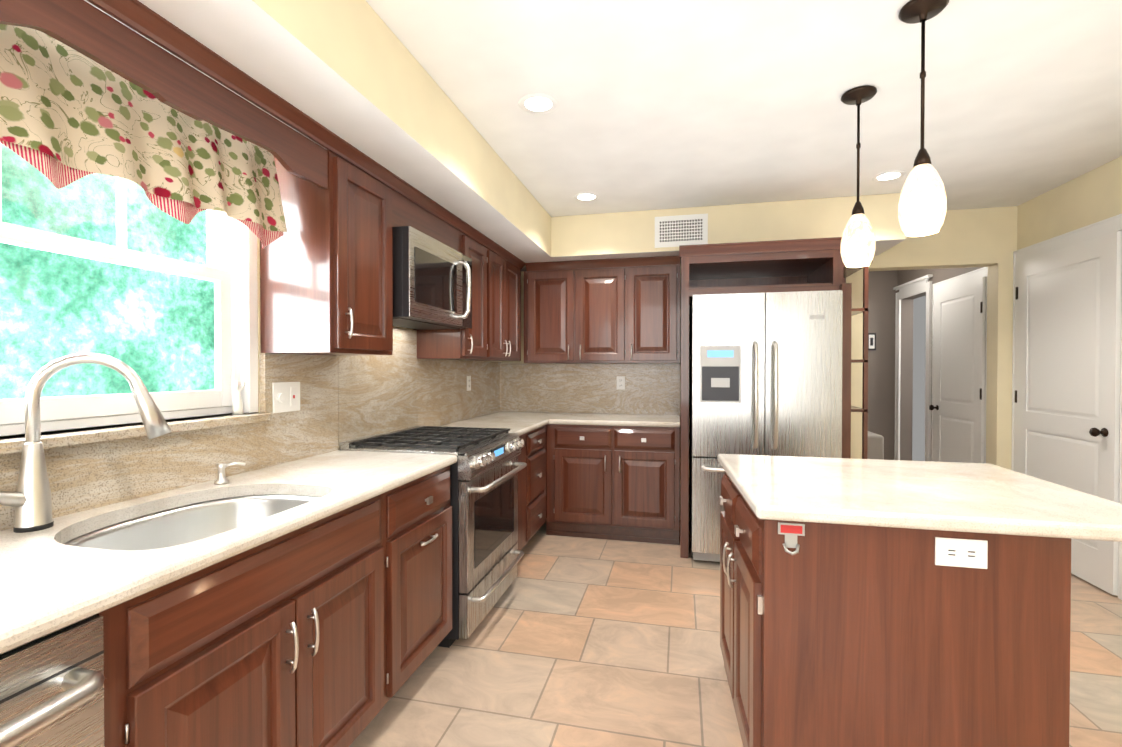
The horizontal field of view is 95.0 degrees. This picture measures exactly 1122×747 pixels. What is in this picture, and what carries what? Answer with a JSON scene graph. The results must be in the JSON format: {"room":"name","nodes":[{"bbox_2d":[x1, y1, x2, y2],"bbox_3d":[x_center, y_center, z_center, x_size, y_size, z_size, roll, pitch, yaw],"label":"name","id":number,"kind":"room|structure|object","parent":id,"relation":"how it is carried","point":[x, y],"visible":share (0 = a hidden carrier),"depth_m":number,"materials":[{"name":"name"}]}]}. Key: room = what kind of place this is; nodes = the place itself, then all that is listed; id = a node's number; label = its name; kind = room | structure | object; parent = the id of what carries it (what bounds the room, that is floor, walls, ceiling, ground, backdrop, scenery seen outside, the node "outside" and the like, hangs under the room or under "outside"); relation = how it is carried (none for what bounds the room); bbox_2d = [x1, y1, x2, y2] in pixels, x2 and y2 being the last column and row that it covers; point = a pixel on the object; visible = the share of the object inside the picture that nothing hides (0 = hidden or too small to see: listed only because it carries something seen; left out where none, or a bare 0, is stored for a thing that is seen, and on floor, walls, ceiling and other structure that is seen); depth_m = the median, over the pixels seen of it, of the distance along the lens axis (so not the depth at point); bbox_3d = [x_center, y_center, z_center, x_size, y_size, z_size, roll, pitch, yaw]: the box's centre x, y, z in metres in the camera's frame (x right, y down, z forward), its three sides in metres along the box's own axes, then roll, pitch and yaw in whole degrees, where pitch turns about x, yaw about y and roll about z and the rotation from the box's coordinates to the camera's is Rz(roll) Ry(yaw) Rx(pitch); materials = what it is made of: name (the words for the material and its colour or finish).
{"room":"kitchen","nodes":[
{"label":"kitchen","id":0,"kind":"room"},
{"bbox_2d":[0,450,456,653],"bbox_3d":[-1.110,0.407,1.077,0.653,0.038,2.786,0,1,13],"label":"countertop","id":1,"kind":"structure","parent":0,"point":[50,582],"depth_m":1.20,"materials":[{"name":"stone"}]},
{"bbox_2d":[0,353,171,532],"bbox_3d":[-1.227,0.167,1.254,0.248,0.438,0.399,0,1,13],"label":"faucet","id":2,"kind":"object","parent":1,"relation":"on","point":[29,500],"visible":1,"depth_m":1.27,"materials":[{"name":"silver metal"}]},
{"bbox_2d":[64,495,319,550],"bbox_3d":[-1.008,0.529,1.462,0.490,0.209,0.660,0,1,13],"label":"sink","id":3,"kind":"object","parent":1,"relation":"in","point":[180,525],"visible":0.17,"depth_m":1.64,"materials":[{"name":"silver metal"}]},
{"bbox_2d":[214,462,245,484],"bbox_3d":[-1.153,0.345,1.788,0.074,0.071,0.074,0,1,13],"label":"soap dispenser","id":4,"kind":"object","parent":1,"relation":"on","point":[221,478],"visible":1,"depth_m":1.77,"materials":[{"name":"silver metal"}]},
{"bbox_2d":[0,237,498,449],"bbox_3d":[-1.407,0.032,1.597,0.160,2.520,6.870,0,1,13],"label":"wall","id":5,"kind":"structure","parent":0,"point":[258,277],"depth_m":2.07,"materials":[{"name":"beige paint"}]},
{"bbox_2d":[0,143,257,435],"bbox_3d":[-1.427,-0.392,1.499,0.153,1.106,1.196,0,1,13],"label":"window","id":6,"kind":"structure","parent":5,"relation":"in","point":[230,269],"depth_m":1.85,"materials":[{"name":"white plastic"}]},
{"bbox_2d":[0,149,217,398],"bbox_3d":[-1.437,-0.389,1.502,0.036,0.911,0.950,0,1,13],"label":"window panel","id":7,"kind":"object","parent":6,"relation":"attached to","point":[104,295],"visible":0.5,"depth_m":1.58,"materials":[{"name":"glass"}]},
{"bbox_2d":[0,413,270,454],"bbox_3d":[-1.370,0.178,1.492,0.160,0.030,1.190,0,1,13],"label":"window sill","id":8,"kind":"structure","parent":5,"relation":"attached to","point":[51,439],"depth_m":1.51,"materials":[{"name":"stone"}]},
{"bbox_2d":[232,380,245,414],"bbox_3d":[-1.253,0.092,1.993,0.040,0.132,0.044,0,1,13],"label":"figurine","id":9,"kind":"object","parent":8,"relation":"on","point":[237,407],"visible":1,"depth_m":1.98,"materials":[{"name":"white ceramic"}]},
{"bbox_2d":[0,327,499,530],"bbox_3d":[-1.150,0.056,2.285,0.026,0.638,5.128,0,1,13],"label":"backsplash","id":10,"kind":"structure","parent":5,"relation":"attached to","point":[347,398],"depth_m":2.21,"materials":[{"name":"stone"}]},
{"bbox_2d":[272,382,299,412],"bbox_3d":[-1.151,0.099,2.169,0.018,0.125,0.150,0,1,13],"label":"outlet","id":11,"kind":"object","parent":10,"relation":"attached to","point":[285,396],"visible":1,"depth_m":2.16,"materials":[{"name":"white plastic"}]},
{"bbox_2d":[467,376,470,390],"bbox_3d":[-0.723,0.077,4.035,0.006,0.116,0.072,0,1,13],"label":"electrical outlet","id":12,"kind":"object","parent":10,"relation":"attached to","point":[468,383],"visible":1,"depth_m":4.03,"materials":[{"name":"white plastic"}]},
{"bbox_2d":[327,184,462,255],"bbox_3d":[-0.867,-0.789,2.838,0.321,0.173,0.766,0,1,13],"label":"upper cabinet","id":13,"kind":"object","parent":5,"relation":"attached to","point":[366,216],"depth_m":2.32,"materials":[{"name":"brown wood"}]},
{"bbox_2d":[0,0,327,188],"bbox_3d":[-1.050,-0.783,1.407,0.022,0.148,1.204,0,1,13],"label":"valance board","id":14,"kind":"object","parent":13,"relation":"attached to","point":[88,30],"visible":1,"depth_m":1.36,"materials":[{"name":"brown wood"}]},
{"bbox_2d":[0,24,286,247],"bbox_3d":[-1.211,-0.656,1.444,0.086,0.400,1.125,0,1,13],"label":"fabric valance","id":15,"kind":"object","parent":14,"relation":"hanging from","point":[69,115],"visible":0.9,"depth_m":1.42,"materials":[{"name":"beige fabric"}]},
{"bbox_2d":[392,226,471,329],"bbox_3d":[-0.775,-0.483,2.820,0.449,0.430,0.756,0,1,13],"label":"microwave","id":16,"kind":"object","parent":13,"relation":"attached to","point":[432,283],"visible":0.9,"depth_m":2.62,"materials":[{"name":"grey metal"}]},
{"bbox_2d":[84,0,906,270],"bbox_3d":[0.197,-1.061,1.138,3.163,0.320,6.728,0,1,13],"label":"soffit","id":17,"kind":"structure","parent":0,"point":[354,73],"depth_m":2.12,"materials":[{"name":"beige paint"}]},
{"bbox_2d":[655,213,707,247],"bbox_3d":[0.904,-1.076,3.878,0.390,0.234,0.011,0,1,13],"label":"ceiling vent","id":18,"kind":"object","parent":17,"relation":"in","point":[676,231],"visible":1,"depth_m":3.87,"materials":[{"name":"white metal"}]},
{"bbox_2d":[349,518,1121,746],"bbox_3d":[0.955,1.325,2.358,4.420,0.080,9.400,0,1,13],"label":"floor","id":19,"kind":"structure","parent":0,"point":[579,642],"depth_m":2.26,"materials":[{"name":"tile"}]},
{"bbox_2d":[0,615,104,746],"bbox_3d":[-1.150,0.869,0.705,0.709,0.866,0.594,0,1,13],"label":"dishwasher","id":20,"kind":"object","parent":19,"relation":"on","point":[51,689],"visible":0.81,"depth_m":0.84,"materials":[{"name":"grey metal"}]},
{"bbox_2d":[340,425,526,647],"bbox_3d":[-0.630,0.806,2.794,0.744,0.948,0.758,0,1,13],"label":"range","id":21,"kind":"object","parent":19,"relation":"on","point":[486,467],"visible":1,"depth_m":2.55,"materials":[{"name":"grey metal"}]},
{"bbox_2d":[518,425,546,536],"bbox_3d":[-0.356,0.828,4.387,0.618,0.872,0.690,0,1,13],"label":"base cabinet","id":22,"kind":"object","parent":19,"relation":"on","point":[532,479],"depth_m":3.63,"materials":[{"name":"brown wood"}]},
{"bbox_2d":[429,415,551,435],"bbox_3d":[-0.515,0.380,3.628,0.653,0.038,0.916,0,1,13],"label":"countertop","id":23,"kind":"structure","parent":22,"relation":"on","point":[520,424],"depth_m":3.78,"materials":[{"name":"stone"}]},
{"bbox_2d":[487,411,679,426],"bbox_3d":[0.147,0.374,4.284,1.643,0.038,0.653,0,1,13],"label":"countertop","id":24,"kind":"structure","parent":22,"relation":"on","point":[605,419],"depth_m":4.08,"materials":[{"name":"stone"}]},
{"bbox_2d":[546,424,679,544],"bbox_3d":[0.447,0.830,4.208,1.021,0.872,0.674,0,1,13],"label":"base cabinet","id":25,"kind":"object","parent":19,"relation":"on","point":[621,483],"visible":0.98,"depth_m":3.91,"materials":[{"name":"brown wood"}]},
{"bbox_2d":[690,290,842,561],"bbox_3d":[1.408,0.374,3.732,0.900,1.792,1.059,0,1,13],"label":"fridge","id":26,"kind":"object","parent":19,"relation":"on","point":[765,373],"visible":0.77,"depth_m":3.30,"materials":[{"name":"grey metal"}]},
{"bbox_2d":[679,237,872,557],"bbox_3d":[1.546,0.201,3.802,1.310,2.138,0.952,0,1,13],"label":"surround","id":27,"kind":"object","parent":19,"relation":"on","point":[813,264],"visible":0.54,"depth_m":3.53,"materials":[{"name":"brown wood"}]},
{"bbox_2d":[867,431,883,459],"bbox_3d":[3.027,0.841,5.669,0.730,0.820,0.700,0,1,13],"label":"sofa","id":28,"kind":"object","parent":19,"relation":"on","point":[875,446],"visible":0.04,"depth_m":5.26,"materials":[{"name":"grey"}]},
{"bbox_2d":[719,472,1070,746],"bbox_3d":[0.976,0.847,1.776,0.795,0.888,0.825,0,1,13],"label":"kitchen island","id":29,"kind":"object","parent":19,"relation":"on","point":[838,635],"visible":0.96,"depth_m":1.37,"materials":[{"name":"brown wood"}]},
{"bbox_2d":[778,522,804,554],"bbox_3d":[0.635,0.456,1.416,0.068,0.084,0.022,0,1,13],"label":"bottle opener","id":30,"kind":"object","parent":29,"relation":"attached to","point":[790,531],"visible":1,"depth_m":1.42,"materials":[{"name":"grey"}]},
{"bbox_2d":[718,454,1121,541],"bbox_3d":[1.108,0.381,1.740,1.048,0.040,0.885,0,1,13],"label":"island countertop","id":31,"kind":"structure","parent":29,"relation":"on","point":[969,497],"depth_m":1.51,"materials":[{"name":"stone"}]},
{"bbox_2d":[935,537,987,568],"bbox_3d":[1.034,0.464,1.329,0.116,0.072,0.006,0,1,13],"label":"outlet","id":32,"kind":"object","parent":29,"relation":"attached to","point":[967,553],"visible":1,"depth_m":1.33,"materials":[{"name":"white plastic"}]},
{"bbox_2d":[366,0,1121,216],"bbox_3d":[0.667,-1.263,1.099,4.420,0.080,6.870,0,1,13],"label":"ceiling","id":33,"kind":"structure","parent":0,"point":[668,104],"depth_m":2.26,"materials":[{"name":"paint"}]},
{"bbox_2d":[518,93,557,113],"bbox_3d":[-0.103,-1.232,2.353,0.184,0.004,0.184,0,1,13],"label":"recessed light","id":34,"kind":"object","parent":33,"relation":"in","point":[537,103],"visible":1,"depth_m":2.35,"materials":[{"name":"white"}]},
{"bbox_2d":[574,193,598,201],"bbox_3d":[0.180,-1.245,3.632,0.184,0.004,0.184,0,1,13],"label":"recessed light","id":35,"kind":"object","parent":33,"relation":"in","point":[585,197],"visible":1,"depth_m":3.63,"materials":[{"name":"white"}]},
{"bbox_2d":[840,85,876,267],"bbox_3d":[1.312,-0.855,2.271,0.140,0.756,0.140,0,1,13],"label":"pendant light","id":36,"kind":"object","parent":33,"relation":"hanging from","point":[858,242],"visible":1,"depth_m":2.24,"materials":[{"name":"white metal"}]},
{"bbox_2d":[872,171,905,181],"bbox_3d":[2.063,-1.241,3.239,0.184,0.004,0.184,0,1,13],"label":"recessed light","id":37,"kind":"object","parent":33,"relation":"in","point":[888,176],"visible":0.98,"depth_m":3.24,"materials":[{"name":"white"}]},
{"bbox_2d":[898,0,948,236],"bbox_3d":[1.211,-0.849,1.722,0.140,0.756,0.140,0,1,13],"label":"pendant light","id":38,"kind":"object","parent":33,"relation":"hanging from","point":[922,207],"visible":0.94,"depth_m":1.70,"materials":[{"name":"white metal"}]},
{"bbox_2d":[499,206,1017,520],"bbox_3d":[1.510,0.004,4.372,4.260,2.520,0.140,0,1,13],"label":"wall","id":39,"kind":"structure","parent":0,"point":[979,237],"depth_m":3.93,"materials":[{"name":"beige paint"}]},
{"bbox_2d":[524,264,627,362],"bbox_3d":[0.149,-0.480,4.434,0.890,0.782,0.343,0,1,13],"label":"upper cabinet","id":40,"kind":"object","parent":39,"relation":"attached to","point":[622,310],"depth_m":4.26,"materials":[{"name":"brown wood"}]},
{"bbox_2d":[500,362,679,414],"bbox_3d":[0.232,0.123,4.583,1.613,0.458,0.026,0,1,13],"label":"backsplash","id":41,"kind":"structure","parent":39,"relation":"attached to","point":[650,388],"depth_m":4.56,"materials":[{"name":"stone"}]},
{"bbox_2d":[617,376,624,389],"bbox_3d":[0.522,0.083,4.497,0.072,0.116,0.006,0,1,13],"label":"electrical outlet","id":42,"kind":"object","parent":41,"relation":"attached to","point":[620,382],"visible":1,"depth_m":4.50,"materials":[{"name":"white plastic"}]},
{"bbox_2d":[628,260,679,362],"bbox_3d":[0.763,-0.479,4.291,0.450,0.782,0.343,0,1,13],"label":"upper cabinet","id":43,"kind":"object","parent":39,"relation":"attached to","point":[653,289],"depth_m":4.12,"materials":[{"name":"brown wood"}]},
{"bbox_2d":[868,270,895,459],"bbox_3d":[3.296,0.026,6.065,1.110,2.440,0.130,0,1,13],"label":"wall","id":44,"kind":"structure","parent":0,"point":[881,357],"depth_m":5.91,"materials":[{"name":"grey paint"}]},
{"bbox_2d":[868,333,875,349],"bbox_3d":[3.578,-0.367,5.927,0.090,0.200,0.020,0,1,13],"label":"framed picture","id":45,"kind":"object","parent":44,"relation":"attached to","point":[871,341],"visible":0.86,"depth_m":5.92,"materials":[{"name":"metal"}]},
{"bbox_2d":[896,156,1121,460],"bbox_3d":[2.955,0.032,1.632,0.200,2.520,8.920,0,1,13],"label":"wall","id":46,"kind":"structure","parent":0,"point":[1089,198],"depth_m":3.56,"materials":[{"name":"beige paint"}]},
{"bbox_2d":[893,267,987,462],"bbox_3d":[3.609,0.143,4.981,0.043,2.230,1.861,0,1,13],"label":"door frame","id":47,"kind":"structure","parent":46,"relation":"attached to","point":[916,287],"depth_m":5.09,"materials":[{"name":"white wood"}]},
{"bbox_2d":[929,277,985,462],"bbox_3d":[3.477,0.234,4.550,0.100,2.033,0.804,0,1,13],"label":"hall door","id":48,"kind":"structure","parent":46,"relation":"in","point":[958,407],"depth_m":4.48,"materials":[{"name":"white wood"}]},
{"bbox_2d":[1011,214,1121,599],"bbox_3d":[3.278,0.183,3.343,0.024,2.182,1.058,0,1,13],"label":"door frame","id":49,"kind":"structure","parent":46,"relation":"attached to","point":[1096,230],"depth_m":3.35,"materials":[{"name":"white wood"}]},
{"bbox_2d":[1015,231,1121,595],"bbox_3d":[3.242,0.226,3.366,0.100,2.073,0.894,0,1,13],"label":"pantry door","id":50,"kind":"structure","parent":46,"relation":"in","point":[1068,367],"depth_m":3.22,"materials":[{"name":"white wood"}]},
{"label":"outside","id":51,"kind":"structure","parent":0,"visible":0},
{"bbox_2d":[0,143,214,398],"bbox_3d":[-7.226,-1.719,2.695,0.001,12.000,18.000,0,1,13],"label":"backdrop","id":52,"kind":"structure","parent":51,"point":[99,325],"depth_m":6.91,"materials":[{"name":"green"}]}
]}

